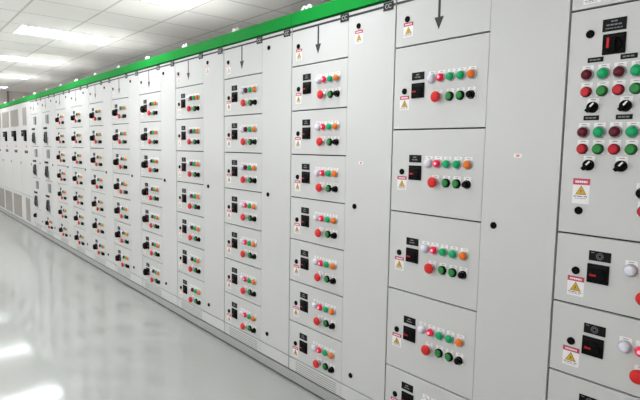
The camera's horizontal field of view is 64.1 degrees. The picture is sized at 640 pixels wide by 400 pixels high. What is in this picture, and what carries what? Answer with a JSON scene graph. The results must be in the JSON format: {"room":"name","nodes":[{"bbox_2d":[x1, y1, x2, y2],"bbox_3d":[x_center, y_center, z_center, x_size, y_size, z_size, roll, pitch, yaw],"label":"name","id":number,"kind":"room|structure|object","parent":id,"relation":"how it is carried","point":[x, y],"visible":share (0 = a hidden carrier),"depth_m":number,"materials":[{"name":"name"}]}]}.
{"room":"electrical room","nodes":[
{"label":"electrical room","id":0,"kind":"room"},
{"bbox_2d":[0,90,33,104],"bbox_3d":[-9.577,-1.231,11.349,7.000,2.731,0.001,-4,7,-40],"label":"wall","id":1,"kind":"structure","parent":0,"point":[3,94],"depth_m":12.79,"materials":[{"name":"paint"}]},
{"bbox_2d":[0,211,322,399],"bbox_3d":[-3.931,0.883,4.861,7.000,0.001,17.500,-4,7,-40],"label":"floor","id":2,"kind":"structure","parent":0,"point":[70,329],"depth_m":3.70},
{"bbox_2d":[0,105,5,213],"bbox_3d":[-6.392,-0.876,10.752,0.636,2.248,0.849,-4,7,-40],"label":"tall cabinet","id":3,"kind":"object","parent":2,"relation":"on","point":[2,171],"visible":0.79,"depth_m":10.43,"materials":[{"name":"white metal"}]},
{"bbox_2d":[0,187,4,207],"bbox_3d":[-6.649,-0.060,10.678,0.008,0.400,0.670,-4,7,-40],"label":"ventilation grille","id":4,"kind":"object","parent":3,"relation":"attached to","point":[2,189],"depth_m":10.57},
{"bbox_2d":[1,102,14,217],"bbox_3d":[-5.841,-0.803,10.109,0.636,2.248,0.849,-4,7,-40],"label":"tall cabinet","id":5,"kind":"object","parent":2,"relation":"on","point":[6,124],"visible":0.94,"depth_m":9.88,"materials":[{"name":"white metal"}]},
{"bbox_2d":[2,111,8,127],"bbox_3d":[-6.085,-1.550,9.894,0.008,0.300,0.670,-4,7,-40],"label":"ventilation grille","id":6,"kind":"object","parent":5,"relation":"attached to","point":[5,114],"depth_m":9.87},
{"bbox_2d":[5,189,12,211],"bbox_3d":[-6.111,0.012,10.050,0.008,0.400,0.670,-4,7,-40],"label":"ventilation grille","id":7,"kind":"object","parent":5,"relation":"attached to","point":[8,192],"depth_m":10.01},
{"bbox_2d":[9,99,23,223],"bbox_3d":[-5.281,-0.728,9.454,0.636,2.248,0.879,-4,7,-40],"label":"tall cabinet","id":8,"kind":"object","parent":2,"relation":"on","point":[14,105],"visible":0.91,"depth_m":9.23,"materials":[{"name":"white metal"}]},
{"bbox_2d":[10,109,18,126],"bbox_3d":[-5.515,-1.474,9.228,0.008,0.300,0.690,-4,7,-40],"label":"ventilation grille","id":9,"kind":"object","parent":8,"relation":"attached to","point":[14,113],"depth_m":9.18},
{"bbox_2d":[14,193,21,216],"bbox_3d":[-5.541,0.088,9.384,0.008,0.400,0.690,-4,7,-40],"label":"ventilation grille","id":10,"kind":"object","parent":8,"relation":"attached to","point":[17,196],"depth_m":9.36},
{"bbox_2d":[19,96,34,230],"bbox_3d":[-4.727,-0.654,8.807,0.636,2.248,0.829,-4,7,-40],"label":"tall cabinet","id":11,"kind":"object","parent":2,"relation":"on","point":[25,116],"visible":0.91,"depth_m":8.59,"materials":[{"name":"white metal"}]},
{"bbox_2d":[22,107,26,125],"bbox_3d":[-4.949,-1.399,8.566,0.008,0.300,0.300,-4,7,-40],"label":"ventilation grille","id":12,"kind":"object","parent":11,"relation":"attached to","point":[24,109],"depth_m":8.55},
{"bbox_2d":[26,197,30,221],"bbox_3d":[-4.974,0.164,8.722,0.008,0.400,0.300,-4,7,-40],"label":"ventilation grille","id":13,"kind":"object","parent":11,"relation":"attached to","point":[28,201],"depth_m":8.69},
{"bbox_2d":[29,92,46,237],"bbox_3d":[-4.206,-0.585,8.197,0.637,2.248,0.779,-4,7,-40],"label":"tall cabinet","id":14,"kind":"object","parent":2,"relation":"on","point":[36,112],"visible":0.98,"depth_m":7.99,"materials":[{"name":"white metal"}]},
{"bbox_2d":[41,88,59,244],"bbox_3d":[-3.698,-0.517,7.604,0.637,2.248,0.787,-4,7,-40],"label":"tall cabinet","id":15,"kind":"object","parent":2,"relation":"on","point":[48,96],"visible":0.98,"depth_m":7.40,"materials":[{"name":"white metal"}]},
{"bbox_2d":[54,83,75,254],"bbox_3d":[-3.198,-0.451,7.020,0.637,2.248,0.754,-4,7,-40],"label":"tall cabinet","id":16,"kind":"object","parent":2,"relation":"on","point":[63,107],"visible":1,"depth_m":6.81,"materials":[{"name":"white metal"}]},
{"bbox_2d":[69,77,93,264],"bbox_3d":[-2.709,-0.385,6.448,0.637,2.248,0.756,-4,7,-40],"label":"tall cabinet","id":17,"kind":"object","parent":2,"relation":"on","point":[79,92],"visible":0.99,"depth_m":6.24,"materials":[{"name":"white metal"}]},
{"bbox_2d":[88,71,115,277],"bbox_3d":[-2.217,-0.320,5.874,0.637,2.248,0.759,-4,7,-40],"label":"tall cabinet","id":18,"kind":"object","parent":2,"relation":"on","point":[100,102],"visible":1,"depth_m":5.66,"materials":[{"name":"white metal"}]},
{"bbox_2d":[110,62,142,293],"bbox_3d":[-1.725,-0.254,5.298,0.637,2.248,0.759,-4,7,-40],"label":"tall cabinet","id":19,"kind":"object","parent":2,"relation":"on","point":[126,122],"visible":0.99,"depth_m":5.08,"materials":[{"name":"white metal"}]},
{"bbox_2d":[138,50,178,313],"bbox_3d":[-1.227,-0.188,4.717,0.637,2.248,0.776,-4,7,-40],"label":"tall cabinet","id":20,"kind":"object","parent":2,"relation":"on","point":[157,80],"visible":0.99,"depth_m":4.50,"materials":[{"name":"white metal"}]},
{"bbox_2d":[140,133,146,140],"bbox_3d":[-1.610,-0.578,4.673,0.037,0.072,0.082,-4,7,-40],"label":"switch","id":21,"kind":"object","parent":20,"relation":"attached to","point":[143,136],"depth_m":4.66,"materials":[{"name":"black plastic"}]},
{"bbox_2d":[140,105,146,112],"bbox_3d":[-1.606,-0.829,4.648,0.037,0.072,0.082,-4,7,-40],"label":"switch","id":22,"kind":"object","parent":20,"relation":"attached to","point":[143,109],"depth_m":4.64,"materials":[{"name":"black plastic"}]},
{"bbox_2d":[141,188,147,194],"bbox_3d":[-1.619,-0.077,4.723,0.037,0.072,0.082,-4,7,-40],"label":"switch","id":23,"kind":"object","parent":20,"relation":"attached to","point":[144,191],"depth_m":4.71,"materials":[{"name":"black plastic"}]},
{"bbox_2d":[141,160,147,167],"bbox_3d":[-1.615,-0.328,4.698,0.037,0.072,0.082,-4,7,-40],"label":"switch","id":24,"kind":"object","parent":20,"relation":"attached to","point":[144,164],"depth_m":4.68,"materials":[{"name":"black plastic"}]},
{"bbox_2d":[142,241,148,248],"bbox_3d":[-1.627,0.424,4.773,0.037,0.072,0.082,-4,7,-40],"label":"switch","id":25,"kind":"object","parent":20,"relation":"attached to","point":[145,245],"depth_m":4.76,"materials":[{"name":"black plastic"}]},
{"bbox_2d":[142,214,148,221],"bbox_3d":[-1.623,0.172,4.748,0.037,0.072,0.082,-4,7,-40],"label":"switch","id":26,"kind":"object","parent":20,"relation":"attached to","point":[145,218],"depth_m":4.73,"materials":[{"name":"black plastic"}]},
{"bbox_2d":[143,267,149,274],"bbox_3d":[-1.631,0.673,4.798,0.037,0.072,0.082,-4,7,-40],"label":"switch","id":27,"kind":"object","parent":20,"relation":"attached to","point":[146,271],"depth_m":4.78,"materials":[{"name":"black plastic"}]},
{"bbox_2d":[174,35,225,341],"bbox_3d":[-0.722,-0.121,4.127,0.637,2.248,0.781,-4,7,-40],"label":"tall cabinet","id":28,"kind":"object","parent":2,"relation":"on","point":[199,67],"visible":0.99,"depth_m":3.91,"materials":[{"name":"white metal"}]},
{"bbox_2d":[223,14,293,378],"bbox_3d":[-0.216,-0.053,3.535,0.637,2.248,0.781,-4,7,-40],"label":"tall cabinet","id":29,"kind":"object","parent":2,"relation":"on","point":[258,67],"visible":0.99,"depth_m":3.31,"materials":[{"name":"white metal"}]},
{"bbox_2d":[231,308,236,318],"bbox_3d":[-0.609,0.804,3.620,0.014,0.066,0.070,-4,7,-40],"label":"switch","id":30,"kind":"object","parent":29,"relation":"attached to","point":[233,310],"depth_m":3.62,"materials":[{"name":"black plastic"}]},
{"bbox_2d":[231,274,236,284],"bbox_3d":[-0.605,0.556,3.595,0.014,0.066,0.070,-4,7,-40],"label":"switch","id":31,"kind":"object","parent":29,"relation":"attached to","point":[233,276],"depth_m":3.59,"materials":[{"name":"black plastic"}]},
{"bbox_2d":[231,238,236,248],"bbox_3d":[-0.600,0.304,3.570,0.014,0.066,0.070,-4,7,-40],"label":"switch","id":32,"kind":"object","parent":29,"relation":"attached to","point":[233,240],"depth_m":3.57,"materials":[{"name":"black plastic"}]},
{"bbox_2d":[231,203,236,212],"bbox_3d":[-0.596,0.054,3.545,0.014,0.066,0.070,-4,7,-40],"label":"switch","id":33,"kind":"object","parent":29,"relation":"attached to","point":[233,205],"depth_m":3.54,"materials":[{"name":"black plastic"}]},
{"bbox_2d":[231,166,236,175],"bbox_3d":[-0.592,-0.197,3.520,0.014,0.066,0.070,-4,7,-40],"label":"switch","id":34,"kind":"object","parent":29,"relation":"attached to","point":[233,168],"depth_m":3.52,"materials":[{"name":"black plastic"}]},
{"bbox_2d":[231,130,236,139],"bbox_3d":[-0.588,-0.446,3.495,0.014,0.066,0.070,-4,7,-40],"label":"switch","id":35,"kind":"object","parent":29,"relation":"attached to","point":[233,132],"depth_m":3.49,"materials":[{"name":"black plastic"}]},
{"bbox_2d":[231,92,236,101],"bbox_3d":[-0.584,-0.698,3.470,0.014,0.066,0.070,-4,7,-40],"label":"switch","id":36,"kind":"object","parent":29,"relation":"attached to","point":[233,94],"depth_m":3.46,"materials":[{"name":"black plastic"}]},
{"bbox_2d":[288,0,396,399],"bbox_3d":[0.294,0.015,2.939,0.637,2.248,0.792,-4,7,-40],"label":"tall cabinet","id":37,"kind":"object","parent":2,"relation":"on","point":[344,51],"visible":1,"depth_m":2.71,"materials":[{"name":"white metal"}]},
{"bbox_2d":[299,340,306,353],"bbox_3d":[-0.102,0.872,3.028,0.014,0.066,0.070,-4,7,-40],"label":"switch","id":38,"kind":"object","parent":37,"relation":"attached to","point":[302,343],"depth_m":3.02,"materials":[{"name":"black plastic"}]},
{"bbox_2d":[300,299,307,312],"bbox_3d":[-0.098,0.623,3.003,0.014,0.066,0.070,-4,7,-40],"label":"switch","id":39,"kind":"object","parent":37,"relation":"attached to","point":[303,302],"depth_m":3.00,"materials":[{"name":"black plastic"}]},
{"bbox_2d":[300,257,308,269],"bbox_3d":[-0.094,0.371,2.978,0.014,0.066,0.070,-4,7,-40],"label":"switch","id":40,"kind":"object","parent":37,"relation":"attached to","point":[304,261],"depth_m":2.97,"materials":[{"name":"black plastic"}]},
{"bbox_2d":[301,215,308,226],"bbox_3d":[-0.090,0.122,2.953,0.014,0.066,0.070,-4,7,-40],"label":"switch","id":41,"kind":"object","parent":37,"relation":"attached to","point":[304,218],"depth_m":2.95,"materials":[{"name":"black plastic"}]},
{"bbox_2d":[301,171,309,183],"bbox_3d":[-0.086,-0.129,2.928,0.014,0.066,0.070,-4,7,-40],"label":"switch","id":42,"kind":"object","parent":37,"relation":"attached to","point":[305,175],"depth_m":2.92,"materials":[{"name":"black plastic"}]},
{"bbox_2d":[302,127,309,138],"bbox_3d":[-0.082,-0.379,2.903,0.014,0.066,0.070,-4,7,-40],"label":"switch","id":43,"kind":"object","parent":37,"relation":"attached to","point":[305,130],"depth_m":2.90,"materials":[{"name":"black plastic"}]},
{"bbox_2d":[303,81,310,93],"bbox_3d":[-0.077,-0.630,2.878,0.014,0.066,0.070,-4,7,-40],"label":"switch","id":44,"kind":"object","parent":37,"relation":"attached to","point":[306,84],"depth_m":2.87,"materials":[{"name":"black plastic"}]},
{"bbox_2d":[311,301,317,308],"bbox_3d":[-0.033,0.600,2.916,0.024,0.043,0.043,-4,7,-40],"label":"lamp","id":45,"kind":"object","parent":37,"relation":"attached to","point":[314,304],"depth_m":2.91,"materials":[{"name":"plastic"}]},
{"bbox_2d":[312,258,318,264],"bbox_3d":[-0.029,0.348,2.891,0.024,0.043,0.043,-4,7,-40],"label":"lamp","id":46,"kind":"object","parent":37,"relation":"attached to","point":[314,260],"depth_m":2.88,"materials":[{"name":"plastic"}]},
{"bbox_2d":[313,169,319,175],"bbox_3d":[-0.021,-0.152,2.841,0.024,0.043,0.043,-4,7,-40],"label":"lamp","id":47,"kind":"object","parent":37,"relation":"attached to","point":[316,172],"depth_m":2.83,"materials":[{"name":"plastic"}]},
{"bbox_2d":[314,123,320,130],"bbox_3d":[-0.017,-0.402,2.816,0.024,0.043,0.043,-4,7,-40],"label":"lamp","id":48,"kind":"object","parent":37,"relation":"attached to","point":[316,125],"depth_m":2.81,"materials":[{"name":"plastic"}]},
{"bbox_2d":[316,346,322,353],"bbox_3d":[-0.006,0.853,2.903,0.025,0.041,0.041,-4,7,-40],"label":"lamp","id":49,"kind":"object","parent":37,"relation":"attached to","point":[319,349],"depth_m":2.90,"materials":[{"name":"plastic"}]},
{"bbox_2d":[317,303,323,310],"bbox_3d":[-0.002,0.604,2.878,0.025,0.041,0.041,-4,7,-40],"label":"lamp","id":50,"kind":"object","parent":37,"relation":"attached to","point":[320,306],"depth_m":2.87,"materials":[{"name":"plastic"}]},
{"bbox_2d":[319,169,325,176],"bbox_3d":[0.010,-0.148,2.803,0.025,0.041,0.041,-4,7,-40],"label":"lamp","id":51,"kind":"object","parent":37,"relation":"attached to","point":[321,171],"depth_m":2.80,"materials":[{"name":"plastic"}]},
{"bbox_2d":[320,123,326,130],"bbox_3d":[0.015,-0.398,2.778,0.025,0.041,0.041,-4,7,-40],"label":"lamp","id":52,"kind":"object","parent":37,"relation":"attached to","point":[322,125],"depth_m":2.77,"materials":[{"name":"plastic"}]},
{"bbox_2d":[322,349,328,355],"bbox_3d":[0.027,0.857,2.866,0.024,0.041,0.041,-4,7,-40],"label":"lamp","id":53,"kind":"object","parent":37,"relation":"attached to","point":[325,352],"depth_m":2.86,"materials":[{"name":"plastic"}]},
{"bbox_2d":[323,305,329,312],"bbox_3d":[0.031,0.608,2.841,0.024,0.041,0.041,-4,7,-40],"label":"lamp","id":54,"kind":"object","parent":37,"relation":"attached to","point":[326,308],"depth_m":2.83,"materials":[{"name":"plastic"}]},
{"bbox_2d":[324,216,330,222],"bbox_3d":[0.039,0.107,2.791,0.024,0.041,0.041,-4,7,-40],"label":"lamp","id":55,"kind":"object","parent":37,"relation":"attached to","point":[327,219],"depth_m":2.78,"materials":[{"name":"plastic"}]},
{"bbox_2d":[325,170,331,176],"bbox_3d":[0.043,-0.144,2.766,0.024,0.041,0.041,-4,7,-40],"label":"lamp","id":56,"kind":"object","parent":37,"relation":"attached to","point":[328,173],"depth_m":2.76,"materials":[{"name":"plastic"}]},
{"bbox_2d":[326,123,332,129],"bbox_3d":[0.047,-0.394,2.741,0.024,0.041,0.041,-4,7,-40],"label":"lamp","id":57,"kind":"object","parent":37,"relation":"attached to","point":[328,125],"depth_m":2.73,"materials":[{"name":"plastic"}]},
{"bbox_2d":[327,75,333,82],"bbox_3d":[0.052,-0.645,2.716,0.024,0.041,0.041,-4,7,-40],"label":"lamp","id":58,"kind":"object","parent":37,"relation":"attached to","point":[330,79],"depth_m":2.71,"materials":[{"name":"plastic"}]},
{"bbox_2d":[328,352,334,358],"bbox_3d":[0.059,0.861,2.828,0.024,0.041,0.041,-4,7,-40],"label":"lamp","id":59,"kind":"object","parent":37,"relation":"attached to","point":[331,355],"depth_m":2.82,"materials":[{"name":"plastic"}]},
{"bbox_2d":[329,308,335,314],"bbox_3d":[0.063,0.613,2.803,0.024,0.041,0.041,-4,7,-40],"label":"lamp","id":60,"kind":"object","parent":37,"relation":"attached to","point":[332,311],"depth_m":2.79,"materials":[{"name":"plastic"}]},
{"bbox_2d":[330,262,336,269],"bbox_3d":[0.067,0.361,2.778,0.024,0.041,0.041,-4,7,-40],"label":"lamp","id":61,"kind":"object","parent":37,"relation":"attached to","point":[333,265],"depth_m":2.77,"materials":[{"name":"plastic"}]},
{"bbox_2d":[330,217,336,223],"bbox_3d":[0.071,0.111,2.753,0.024,0.041,0.041,-4,7,-40],"label":"lamp","id":62,"kind":"object","parent":37,"relation":"attached to","point":[333,220],"depth_m":2.75,"materials":[{"name":"plastic"}]},
{"bbox_2d":[331,170,337,177],"bbox_3d":[0.076,-0.140,2.728,0.024,0.041,0.041,-4,7,-40],"label":"lamp","id":63,"kind":"object","parent":37,"relation":"attached to","point":[334,173],"depth_m":2.72,"materials":[{"name":"plastic"}]},
{"bbox_2d":[332,122,338,129],"bbox_3d":[0.080,-0.389,2.703,0.024,0.041,0.041,-4,7,-40],"label":"lamp","id":64,"kind":"object","parent":37,"relation":"attached to","point":[335,125],"depth_m":2.70,"materials":[{"name":"plastic"}]},
{"bbox_2d":[333,74,339,81],"bbox_3d":[0.084,-0.641,2.678,0.024,0.041,0.041,-4,7,-40],"label":"lamp","id":65,"kind":"object","parent":37,"relation":"attached to","point":[336,77],"depth_m":2.67,"materials":[{"name":"plastic"}]},
{"bbox_2d":[385,0,572,399],"bbox_3d":[0.811,0.084,2.335,0.637,2.248,0.800,-4,7,-40],"label":"tall cabinet","id":66,"kind":"object","parent":2,"relation":"on","point":[480,95],"visible":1,"depth_m":2.10,"materials":[{"name":"white metal"}]},
{"bbox_2d":[401,391,413,399],"bbox_3d":[0.411,0.950,2.429,0.014,0.066,0.070,-4,7,-40],"label":"switch","id":67,"kind":"object","parent":66,"relation":"attached to","point":[405,395],"depth_m":2.42,"materials":[{"name":"black plastic"}]},
{"bbox_2d":[403,325,415,342],"bbox_3d":[0.415,0.630,2.398,0.014,0.066,0.070,-4,7,-40],"label":"switch","id":68,"kind":"object","parent":66,"relation":"attached to","point":[409,331],"depth_m":2.39,"materials":[{"name":"black plastic"}]},
{"bbox_2d":[406,247,417,263],"bbox_3d":[0.421,0.257,2.361,0.014,0.066,0.070,-4,7,-40],"label":"switch","id":69,"kind":"object","parent":66,"relation":"attached to","point":[411,252],"depth_m":2.36,"materials":[{"name":"black plastic"}]},
{"bbox_2d":[408,165,420,179],"bbox_3d":[0.428,-0.123,2.323,0.014,0.066,0.070,-4,7,-40],"label":"switch","id":70,"kind":"object","parent":66,"relation":"attached to","point":[414,171],"depth_m":2.32,"materials":[{"name":"black plastic"}]},
{"bbox_2d":[411,82,423,98],"bbox_3d":[0.434,-0.489,2.287,0.014,0.066,0.070,-4,7,-40],"label":"switch","id":71,"kind":"object","parent":66,"relation":"attached to","point":[417,88],"depth_m":2.28,"materials":[{"name":"black plastic"}]},
{"bbox_2d":[417,324,425,333],"bbox_3d":[0.460,0.591,2.333,0.024,0.043,0.043,-4,7,-40],"label":"lamp","id":72,"kind":"object","parent":66,"relation":"attached to","point":[421,328],"depth_m":2.33,"materials":[{"name":"plastic"}]},
{"bbox_2d":[420,243,428,252],"bbox_3d":[0.466,0.218,2.296,0.024,0.043,0.043,-4,7,-40],"label":"lamp","id":73,"kind":"object","parent":66,"relation":"attached to","point":[424,247],"depth_m":2.29,"materials":[{"name":"plastic"}]},
{"bbox_2d":[423,158,432,167],"bbox_3d":[0.473,-0.162,2.258,0.024,0.043,0.043,-4,7,-40],"label":"lamp","id":74,"kind":"object","parent":66,"relation":"attached to","point":[427,162],"depth_m":2.25,"materials":[{"name":"plastic"}]},
{"bbox_2d":[426,327,434,336],"bbox_3d":[0.492,0.595,2.295,0.025,0.041,0.041,-4,7,-40],"label":"lamp","id":75,"kind":"object","parent":66,"relation":"attached to","point":[430,331],"depth_m":2.29,"materials":[{"name":"plastic"}]},
{"bbox_2d":[426,73,435,83],"bbox_3d":[0.479,-0.528,2.221,0.024,0.043,0.043,-4,7,-40],"label":"lamp","id":76,"kind":"object","parent":66,"relation":"attached to","point":[430,77],"depth_m":2.22,"materials":[{"name":"plastic"}]},
{"bbox_2d":[429,245,437,254],"bbox_3d":[0.498,0.222,2.258,0.025,0.041,0.041,-4,7,-40],"label":"lamp","id":77,"kind":"object","parent":66,"relation":"attached to","point":[433,249],"depth_m":2.25,"materials":[{"name":"plastic"}]},
{"bbox_2d":[433,159,441,167],"bbox_3d":[0.505,-0.158,2.220,0.025,0.041,0.041,-4,7,-40],"label":"lamp","id":78,"kind":"object","parent":66,"relation":"attached to","point":[437,163],"depth_m":2.21,"materials":[{"name":"plastic"}]},
{"bbox_2d":[435,331,443,339],"bbox_3d":[0.525,0.599,2.257,0.024,0.041,0.041,-4,7,-40],"label":"lamp","id":79,"kind":"object","parent":66,"relation":"attached to","point":[439,335],"depth_m":2.25,"materials":[{"name":"plastic"}]},
{"bbox_2d":[436,72,444,81],"bbox_3d":[0.511,-0.524,2.183,0.025,0.041,0.041,-4,7,-40],"label":"lamp","id":80,"kind":"object","parent":66,"relation":"attached to","point":[440,76],"depth_m":2.18,"materials":[{"name":"plastic"}]},
{"bbox_2d":[439,247,447,256],"bbox_3d":[0.531,0.226,2.220,0.024,0.041,0.041,-4,7,-40],"label":"lamp","id":81,"kind":"object","parent":66,"relation":"attached to","point":[443,251],"depth_m":2.21,"materials":[{"name":"plastic"}]},
{"bbox_2d":[442,159,451,168],"bbox_3d":[0.537,-0.154,2.182,0.024,0.041,0.041,-4,7,-40],"label":"lamp","id":82,"kind":"object","parent":66,"relation":"attached to","point":[446,163],"depth_m":2.18,"materials":[{"name":"plastic"}]},
{"bbox_2d":[445,334,453,343],"bbox_3d":[0.558,0.604,2.219,0.024,0.041,0.041,-4,7,-40],"label":"lamp","id":83,"kind":"object","parent":66,"relation":"attached to","point":[449,338],"depth_m":2.21,"materials":[{"name":"plastic"}]},
{"bbox_2d":[446,71,454,80],"bbox_3d":[0.543,-0.520,2.146,0.024,0.041,0.041,-4,7,-40],"label":"lamp","id":84,"kind":"object","parent":66,"relation":"attached to","point":[450,75],"depth_m":2.14,"materials":[{"name":"plastic"}]},
{"bbox_2d":[448,249,457,258],"bbox_3d":[0.564,0.231,2.182,0.024,0.041,0.041,-4,7,-40],"label":"lamp","id":85,"kind":"object","parent":66,"relation":"attached to","point":[452,253],"depth_m":2.18,"materials":[{"name":"plastic"}]},
{"bbox_2d":[452,159,461,168],"bbox_3d":[0.571,-0.149,2.144,0.024,0.041,0.041,-4,7,-40],"label":"lamp","id":86,"kind":"object","parent":66,"relation":"attached to","point":[456,163],"depth_m":2.14,"materials":[{"name":"plastic"}]},
{"bbox_2d":[455,337,463,346],"bbox_3d":[0.591,0.608,2.180,0.024,0.041,0.041,-4,7,-40],"label":"lamp","id":87,"kind":"object","parent":66,"relation":"attached to","point":[459,341],"depth_m":2.17,"materials":[{"name":"plastic"}]},
{"bbox_2d":[456,70,465,79],"bbox_3d":[0.577,-0.515,2.107,0.024,0.041,0.041,-4,7,-40],"label":"lamp","id":88,"kind":"object","parent":66,"relation":"attached to","point":[460,74],"depth_m":2.10,"materials":[{"name":"plastic"}]},
{"bbox_2d":[459,251,467,260],"bbox_3d":[0.597,0.235,2.143,0.024,0.041,0.041,-4,7,-40],"label":"lamp","id":89,"kind":"object","parent":66,"relation":"attached to","point":[463,255],"depth_m":2.14,"materials":[{"name":"plastic"}]},
{"bbox_2d":[463,160,472,169],"bbox_3d":[0.604,-0.145,2.105,0.024,0.041,0.041,-4,7,-40],"label":"lamp","id":90,"kind":"object","parent":66,"relation":"attached to","point":[467,164],"depth_m":2.10,"materials":[{"name":"plastic"}]},
{"bbox_2d":[467,69,476,78],"bbox_3d":[0.610,-0.511,2.069,0.024,0.041,0.041,-4,7,-40],"label":"lamp","id":91,"kind":"object","parent":66,"relation":"attached to","point":[471,73],"depth_m":2.06,"materials":[{"name":"plastic"}]},
{"bbox_2d":[547,0,639,399],"bbox_3d":[1.329,0.153,1.730,0.637,2.248,0.799,-4,7,-40],"label":"tall cabinet","id":92,"kind":"object","parent":2,"relation":"on","point":[595,352],"visible":1,"depth_m":1.73,"materials":[{"name":"white metal"}]},
{"bbox_2d":[577,126,589,137],"bbox_3d":[0.898,-0.232,1.751,0.024,0.041,0.041,-4,7,-40],"label":"lamp","id":93,"kind":"object","parent":92,"relation":"on","point":[582,131],"depth_m":1.75,"materials":[{"name":"plastic"}]},
{"bbox_2d":[581,160,593,170],"bbox_3d":[0.910,-0.119,1.743,0.027,0.037,0.037,-4,7,-40],"label":"switch","id":94,"kind":"object","parent":92,"relation":"attached to","point":[586,165],"depth_m":1.74,"materials":[{"name":"black plastic"}]},
{"bbox_2d":[581,69,593,80],"bbox_3d":[0.901,-0.424,1.732,0.024,0.041,0.041,-4,7,-40],"label":"lamp","id":95,"kind":"object","parent":92,"relation":"on","point":[586,74],"depth_m":1.73,"materials":[{"name":"plastic"}]},
{"bbox_2d":[584,102,598,112],"bbox_3d":[0.913,-0.313,1.724,0.027,0.037,0.037,-4,7,-40],"label":"switch","id":96,"kind":"object","parent":92,"relation":"attached to","point":[589,107],"depth_m":1.72,"materials":[{"name":"black plastic"}]},
{"bbox_2d":[581,335,603,358],"bbox_3d":[0.941,0.509,1.769,0.014,0.066,0.070,-4,7,-40],"label":"switch","id":97,"kind":"object","parent":92,"relation":"attached to","point":[592,346],"depth_m":1.77,"materials":[{"name":"black plastic"}]},
{"bbox_2d":[586,263,609,285],"bbox_3d":[0.945,0.254,1.744,0.014,0.066,0.070,-4,7,-40],"label":"switch","id":98,"kind":"object","parent":92,"relation":"attached to","point":[597,274],"depth_m":1.74,"materials":[{"name":"black plastic"}]},
{"bbox_2d":[592,126,605,137],"bbox_3d":[0.931,-0.228,1.712,0.024,0.041,0.041,-4,7,-40],"label":"lamp","id":99,"kind":"object","parent":92,"relation":"on","point":[597,131],"depth_m":1.71,"materials":[{"name":"plastic"}]},
{"bbox_2d":[596,67,609,79],"bbox_3d":[0.934,-0.420,1.693,0.024,0.041,0.041,-4,7,-40],"label":"lamp","id":100,"kind":"object","parent":92,"relation":"on","point":[602,73],"depth_m":1.69,"materials":[{"name":"plastic"}]},
{"bbox_2d":[602,32,626,54],"bbox_3d":[0.955,-0.510,1.667,0.019,0.066,0.070,-4,7,-40],"label":"switch","id":101,"kind":"object","parent":92,"relation":"attached to","point":[613,43],"depth_m":1.66,"materials":[{"name":"black plastic"}]},
{"bbox_2d":[608,125,621,137],"bbox_3d":[0.963,-0.224,1.675,0.024,0.041,0.041,-4,7,-40],"label":"lamp","id":102,"kind":"object","parent":92,"relation":"on","point":[614,131],"depth_m":1.67,"materials":[{"name":"plastic"}]},
{"bbox_2d":[613,65,626,77],"bbox_3d":[0.966,-0.416,1.655,0.024,0.041,0.041,-4,7,-40],"label":"lamp","id":103,"kind":"object","parent":92,"relation":"on","point":[619,71],"depth_m":1.65,"materials":[{"name":"plastic"}]},
{"bbox_2d":[613,161,627,171],"bbox_3d":[0.976,-0.110,1.666,0.027,0.037,0.037,-4,7,-40],"label":"switch","id":104,"kind":"object","parent":92,"relation":"attached to","point":[618,166],"depth_m":1.66,"materials":[{"name":"black plastic"}]},
{"bbox_2d":[617,340,631,352],"bbox_3d":[1.002,0.485,1.687,0.024,0.043,0.043,-4,7,-40],"label":"lamp","id":105,"kind":"object","parent":92,"relation":"attached to","point":[623,346],"depth_m":1.68,"materials":[{"name":"plastic"}]},
{"bbox_2d":[617,100,631,111],"bbox_3d":[0.980,-0.304,1.647,0.027,0.037,0.037,-4,7,-40],"label":"switch","id":106,"kind":"object","parent":92,"relation":"attached to","point":[622,105],"depth_m":1.64,"materials":[{"name":"black plastic"}]},
{"bbox_2d":[623,264,638,276],"bbox_3d":[1.006,0.230,1.661,0.024,0.043,0.043,-4,7,-40],"label":"lamp","id":107,"kind":"object","parent":92,"relation":"attached to","point":[629,270],"depth_m":1.66,"materials":[{"name":"plastic"}]},
{"bbox_2d":[625,125,639,137],"bbox_3d":[0.996,-0.219,1.636,0.024,0.041,0.041,-4,7,-40],"label":"lamp","id":108,"kind":"object","parent":92,"relation":"on","point":[631,131],"depth_m":1.63,"materials":[{"name":"plastic"}]},
{"bbox_2d":[630,63,639,76],"bbox_3d":[0.999,-0.411,1.617,0.024,0.041,0.041,-4,7,-40],"label":"lamp","id":109,"kind":"object","parent":92,"relation":"on","point":[634,67],"depth_m":1.61,"materials":[{"name":"plastic"}]},
{"bbox_2d":[634,345,639,356],"bbox_3d":[1.033,0.490,1.649,0.025,0.041,0.041,-4,7,-40],"label":"lamp","id":110,"kind":"object","parent":92,"relation":"attached to","point":[636,347],"depth_m":1.65,"materials":[{"name":"plastic"}]},
{"bbox_2d":[0,0,332,92],"bbox_3d":[-3.886,-1.834,4.590,7.000,0.001,17.500,-4,7,-40],"label":"ceiling","id":111,"kind":"structure","parent":0,"point":[143,29],"depth_m":5.70,"materials":[{"name":"paint"}]},
{"bbox_2d":[0,74,31,79],"bbox_3d":[-6.166,-2.433,9.801,1.080,0.089,0.585,-4,7,-40],"label":"ceiling light","id":112,"kind":"object","parent":111,"relation":"attached to","point":[1,75],"visible":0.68,"depth_m":10.01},
{"bbox_2d":[0,54,66,65],"bbox_3d":[-4.611,-2.226,7.984,1.080,0.089,0.585,-4,7,-40],"label":"ceiling light","id":113,"kind":"object","parent":111,"relation":"attached to","point":[2,57],"visible":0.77,"depth_m":8.07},
{"bbox_2d":[11,24,119,45],"bbox_3d":[-3.057,-2.019,6.167,1.080,0.089,0.585,-4,7,-40],"label":"ceiling light","id":114,"kind":"object","parent":111,"relation":"attached to","point":[22,29],"visible":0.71,"depth_m":6.17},
{"bbox_2d":[135,0,210,10],"bbox_3d":[-1.502,-1.812,4.351,1.080,0.089,0.585,-4,7,-40],"label":"ceiling light","id":115,"kind":"object","parent":111,"relation":"attached to","point":[186,5],"visible":1,"depth_m":4.71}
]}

